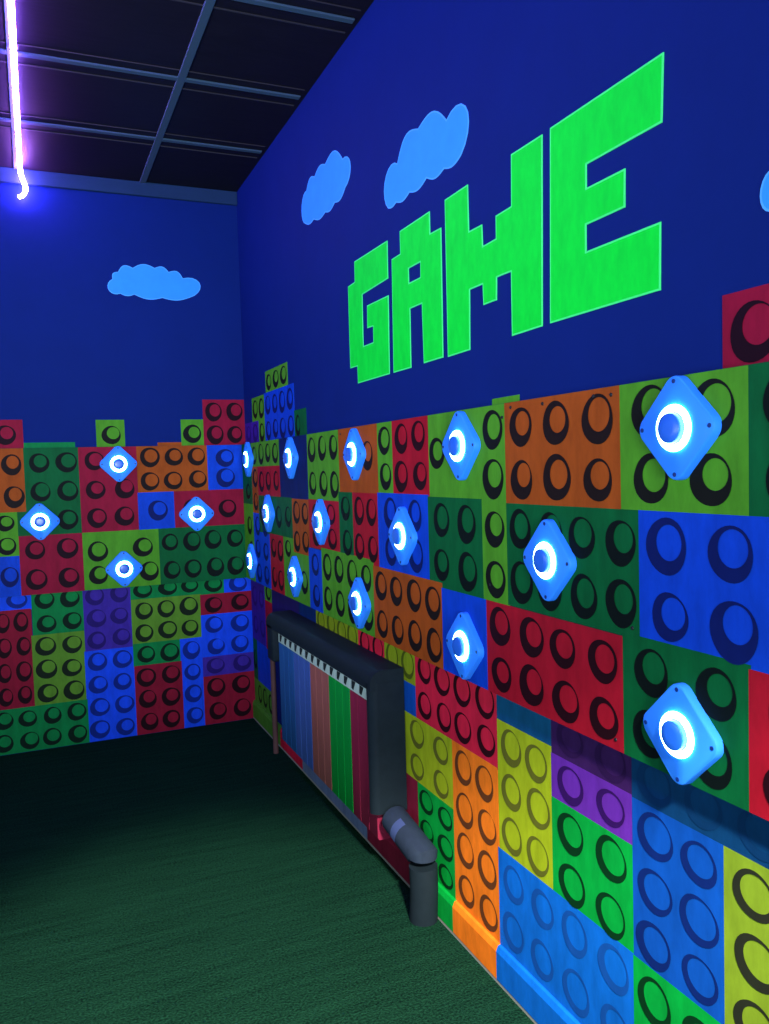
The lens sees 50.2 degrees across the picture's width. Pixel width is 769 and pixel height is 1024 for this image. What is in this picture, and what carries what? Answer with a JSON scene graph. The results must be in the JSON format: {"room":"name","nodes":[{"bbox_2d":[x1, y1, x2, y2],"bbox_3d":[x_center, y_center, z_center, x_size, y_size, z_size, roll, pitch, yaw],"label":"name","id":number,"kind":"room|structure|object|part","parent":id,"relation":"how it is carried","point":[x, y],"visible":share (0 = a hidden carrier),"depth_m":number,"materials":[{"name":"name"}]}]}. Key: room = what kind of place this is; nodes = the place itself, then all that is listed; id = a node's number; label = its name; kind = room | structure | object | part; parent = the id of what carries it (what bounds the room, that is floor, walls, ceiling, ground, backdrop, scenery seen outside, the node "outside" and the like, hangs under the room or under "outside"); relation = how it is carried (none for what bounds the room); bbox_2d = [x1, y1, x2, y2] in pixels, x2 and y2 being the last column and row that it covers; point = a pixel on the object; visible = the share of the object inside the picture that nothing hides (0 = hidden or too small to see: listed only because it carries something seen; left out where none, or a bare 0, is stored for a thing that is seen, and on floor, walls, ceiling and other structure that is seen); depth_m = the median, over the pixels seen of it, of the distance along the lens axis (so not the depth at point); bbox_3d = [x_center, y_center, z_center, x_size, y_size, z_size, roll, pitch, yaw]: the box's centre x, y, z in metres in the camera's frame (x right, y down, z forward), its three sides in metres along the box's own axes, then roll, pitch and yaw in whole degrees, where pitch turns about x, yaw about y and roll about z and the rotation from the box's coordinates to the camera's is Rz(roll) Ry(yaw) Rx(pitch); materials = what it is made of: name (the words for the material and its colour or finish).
{"room":"games hall","nodes":[
{"label":"games hall","id":0,"kind":"room"},
{"bbox_2d":[0,182,254,755],"bbox_3d":[-2.357,-0.213,3.973,3.400,3.130,0.123,-3,3,-23],"label":"wall","id":1,"kind":"structure","parent":0,"point":[83,363],"depth_m":4.31,"materials":[{"name":"blue paint"}]},
{"bbox_2d":[0,167,236,205],"bbox_3d":[-2.371,-1.636,3.833,3.400,0.072,0.020,-3,3,-23],"label":"trim","id":2,"kind":"structure","parent":1,"relation":"attached to","point":[7,175],"depth_m":4.25,"materials":[{"name":"paint"}]},
{"bbox_2d":[0,445,246,596],"bbox_3d":[-1.592,0.038,4.210,1.771,0.743,0.063,-3,3,-23],"label":"panel","id":3,"kind":"object","parent":1,"relation":"attached to","point":[101,517],"depth_m":4.29,"materials":[{"name":"paint"}]},
{"bbox_3d":[-1.735,0.049,4.133,0.186,0.186,0.034,-3,3,-23],"label":"wall button","id":4,"kind":"part","parent":3,"relation":"part of","materials":[{"name":"blue plastic"}]},
{"bbox_3d":[-1.384,-0.250,4.271,0.186,0.186,0.034,-3,3,-23],"label":"wall button","id":5,"kind":"part","parent":3,"relation":"part of","materials":[{"name":"blue plastic"}]},
{"bbox_3d":[-1.365,0.299,4.303,0.186,0.186,0.034,-3,3,-23],"label":"wall button","id":6,"kind":"part","parent":3,"relation":"part of","materials":[{"name":"blue plastic"}]},
{"bbox_3d":[-1.015,0.011,4.441,0.186,0.186,0.034,-3,3,-23],"label":"wall button","id":7,"kind":"part","parent":3,"relation":"part of","materials":[{"name":"blue plastic"}]},
{"bbox_2d":[107,264,200,300],"bbox_3d":[-1.219,-1.219,4.355,0.482,0.184,0.002,-3,3,-23],"label":"cloud","id":8,"kind":"object","parent":1,"relation":"attached to","point":[145,281],"visible":1,"depth_m":4.35,"materials":[{"name":"paint"}]},
{"bbox_2d":[0,0,373,191],"bbox_3d":[-1.116,-1.595,0.900,3.400,0.108,6.400,-3,3,-23],"label":"ceiling","id":9,"kind":"structure","parent":0,"point":[190,93],"depth_m":3.19,"materials":[{"name":"black metal"}]},
{"bbox_2d":[7,0,27,198],"bbox_3d":[-0.989,-1.540,2.142,0.047,0.144,4.177,-3,3,-23],"label":"tube light","id":10,"kind":"object","parent":9,"relation":"attached to","point":[14,48],"visible":1,"depth_m":3.15,"materials":[{"name":"purple"}]},
{"bbox_2d":[0,718,533,1023],"bbox_3d":[-1.028,1.425,1.064,3.400,0.100,6.400,-3,3,-23],"label":"floor","id":11,"kind":"structure","parent":0,"point":[193,875],"depth_m":2.69,"materials":[{"name":"green carpet"}]},
{"bbox_2d":[270,660,278,753],"bbox_3d":[-0.520,0.889,3.993,0.026,0.623,0.167,-3,3,-23],"label":"pipe","id":12,"kind":"object","parent":11,"relation":"on","point":[272,664],"visible":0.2,"depth_m":4.05,"materials":[{"name":"grey metal"}]},
{"bbox_2d":[382,806,437,926],"bbox_3d":[0.085,1.115,2.599,0.097,0.294,0.258,-3,3,-23],"label":"insulated pipe","id":13,"kind":"object","parent":11,"relation":"on","point":[413,843],"visible":1,"depth_m":2.50,"materials":[{"name":"grey plastic"}]},
{"bbox_2d":[237,0,768,1023],"bbox_3d":[0.519,-0.174,1.727,0.124,3.130,6.520,-3,3,-23],"label":"wall","id":14,"kind":"structure","parent":0,"point":[630,893],"depth_m":1.94,"materials":[{"name":"blue paint"}]},
{"bbox_2d":[301,150,350,224],"bbox_3d":[-0.237,-1.266,3.212,0.002,0.206,0.579,-3,3,-23],"label":"cloud","id":15,"kind":"object","parent":14,"relation":"attached to","point":[326,188],"visible":1,"depth_m":3.19,"materials":[{"name":"paint"}]},
{"bbox_2d":[266,610,406,839],"bbox_3d":[-0.240,0.787,3.307,0.122,0.585,1.294,-3,3,-23],"label":"radiator","id":16,"kind":"object","parent":14,"relation":"attached to","point":[324,711],"depth_m":3.01,"materials":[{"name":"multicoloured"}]},
{"bbox_3d":[-0.241,0.734,3.304,0.122,0.480,1.294,-3,3,-23],"label":"radiator cover","id":17,"kind":"part","parent":16,"relation":"part of","materials":[{"name":"multicoloured metal"}]},
{"bbox_2d":[253,700,579,1023],"bbox_3d":[0.523,1.241,1.722,0.017,0.105,6.400,-3,3,-23],"label":"baseboard","id":18,"kind":"structure","parent":14,"relation":"attached to","point":[534,1000],"depth_m":2.35,"materials":[{"name":"multicoloured"}]},
{"bbox_2d":[384,103,468,208],"bbox_3d":[0.110,-1.056,2.425,0.002,0.197,0.567,-3,3,-23],"label":"cloud","id":19,"kind":"object","parent":14,"relation":"attached to","point":[439,142],"visible":1,"depth_m":2.39,"materials":[{"name":"paint"}]},
{"bbox_2d":[241,361,768,820],"bbox_3d":[0.052,0.075,2.611,0.063,0.750,4.298,-3,3,-23],"label":"panel","id":20,"kind":"object","parent":14,"relation":"attached to","point":[668,586],"depth_m":1.78,"materials":[{"name":"paint"}]},
{"bbox_3d":[-0.738,-0.281,4.381,0.034,0.186,0.186,-3,3,-23],"label":"wall button","id":21,"kind":"part","parent":20,"relation":"part of","materials":[{"name":"blue plastic"}]},
{"bbox_3d":[-0.724,0.264,4.415,0.034,0.186,0.186,-3,3,-23],"label":"wall button","id":22,"kind":"part","parent":20,"relation":"part of","materials":[{"name":"blue plastic"}]},
{"bbox_3d":[-0.584,0.007,4.054,0.034,0.186,0.186,-3,3,-23],"label":"wall button","id":23,"kind":"part","parent":20,"relation":"part of","materials":[{"name":"blue plastic"}]},
{"bbox_3d":[-0.428,-0.241,3.660,0.034,0.186,0.186,-3,3,-23],"label":"wall button","id":24,"kind":"part","parent":20,"relation":"part of","materials":[{"name":"blue plastic"}]},
{"bbox_3d":[-0.410,0.291,3.684,0.034,0.186,0.186,-3,3,-23],"label":"wall button","id":25,"kind":"part","parent":20,"relation":"part of","materials":[{"name":"blue plastic"}]},
{"bbox_3d":[-0.266,0.041,3.316,0.034,0.186,0.186,-3,3,-23],"label":"wall button","id":26,"kind":"part","parent":20,"relation":"part of","materials":[{"name":"blue plastic"}]},
{"bbox_3d":[-0.116,-0.206,2.935,0.034,0.186,0.186,-3,3,-23],"label":"wall button","id":27,"kind":"part","parent":20,"relation":"part of","materials":[{"name":"blue plastic"}]},
{"bbox_3d":[-0.099,0.329,2.960,0.034,0.186,0.186,-3,3,-23],"label":"wall button","id":28,"kind":"part","parent":20,"relation":"part of","materials":[{"name":"blue plastic"}]},
{"bbox_3d":[0.049,0.076,2.583,0.034,0.186,0.186,-3,3,-23],"label":"wall button","id":29,"kind":"part","parent":20,"relation":"part of","materials":[{"name":"blue plastic"}]},
{"bbox_3d":[0.197,-0.178,2.205,0.034,0.186,0.186,-3,3,-23],"label":"wall button","id":30,"kind":"part","parent":20,"relation":"part of","materials":[{"name":"blue plastic"}]},
{"bbox_3d":[0.211,0.366,2.240,0.034,0.186,0.186,-3,3,-23],"label":"wall button","id":31,"kind":"part","parent":20,"relation":"part of","materials":[{"name":"blue plastic"}]},
{"bbox_3d":[0.363,0.109,1.851,0.034,0.186,0.186,-3,3,-23],"label":"wall button","id":32,"kind":"part","parent":20,"relation":"part of","materials":[{"name":"blue plastic"}]},
{"bbox_3d":[0.516,-0.149,1.461,0.034,0.186,0.186,-3,3,-23],"label":"wall button","id":33,"kind":"part","parent":20,"relation":"part of","materials":[{"name":"blue plastic"}]},
{"bbox_3d":[0.533,0.404,1.491,0.034,0.186,0.186,-3,3,-23],"label":"wall button","id":34,"kind":"part","parent":20,"relation":"part of","materials":[{"name":"blue plastic"}]},
{"bbox_2d":[348,52,663,382],"bbox_3d":[0.195,-0.658,2.276,0.002,0.441,1.649,-3,3,-23],"label":"painted lettering","id":35,"kind":"object","parent":14,"relation":"attached to","point":[627,267],"visible":1,"depth_m":1.92,"materials":[{"name":"paint"}]},
{"bbox_2d":[760,171,768,211],"bbox_3d":[0.676,-0.535,1.165,0.002,0.214,0.350,-3,3,-23],"label":"cloud","id":36,"kind":"object","parent":14,"relation":"attached to","point":[764,190],"visible":1,"depth_m":1.32,"materials":[{"name":"paint"}]}
]}

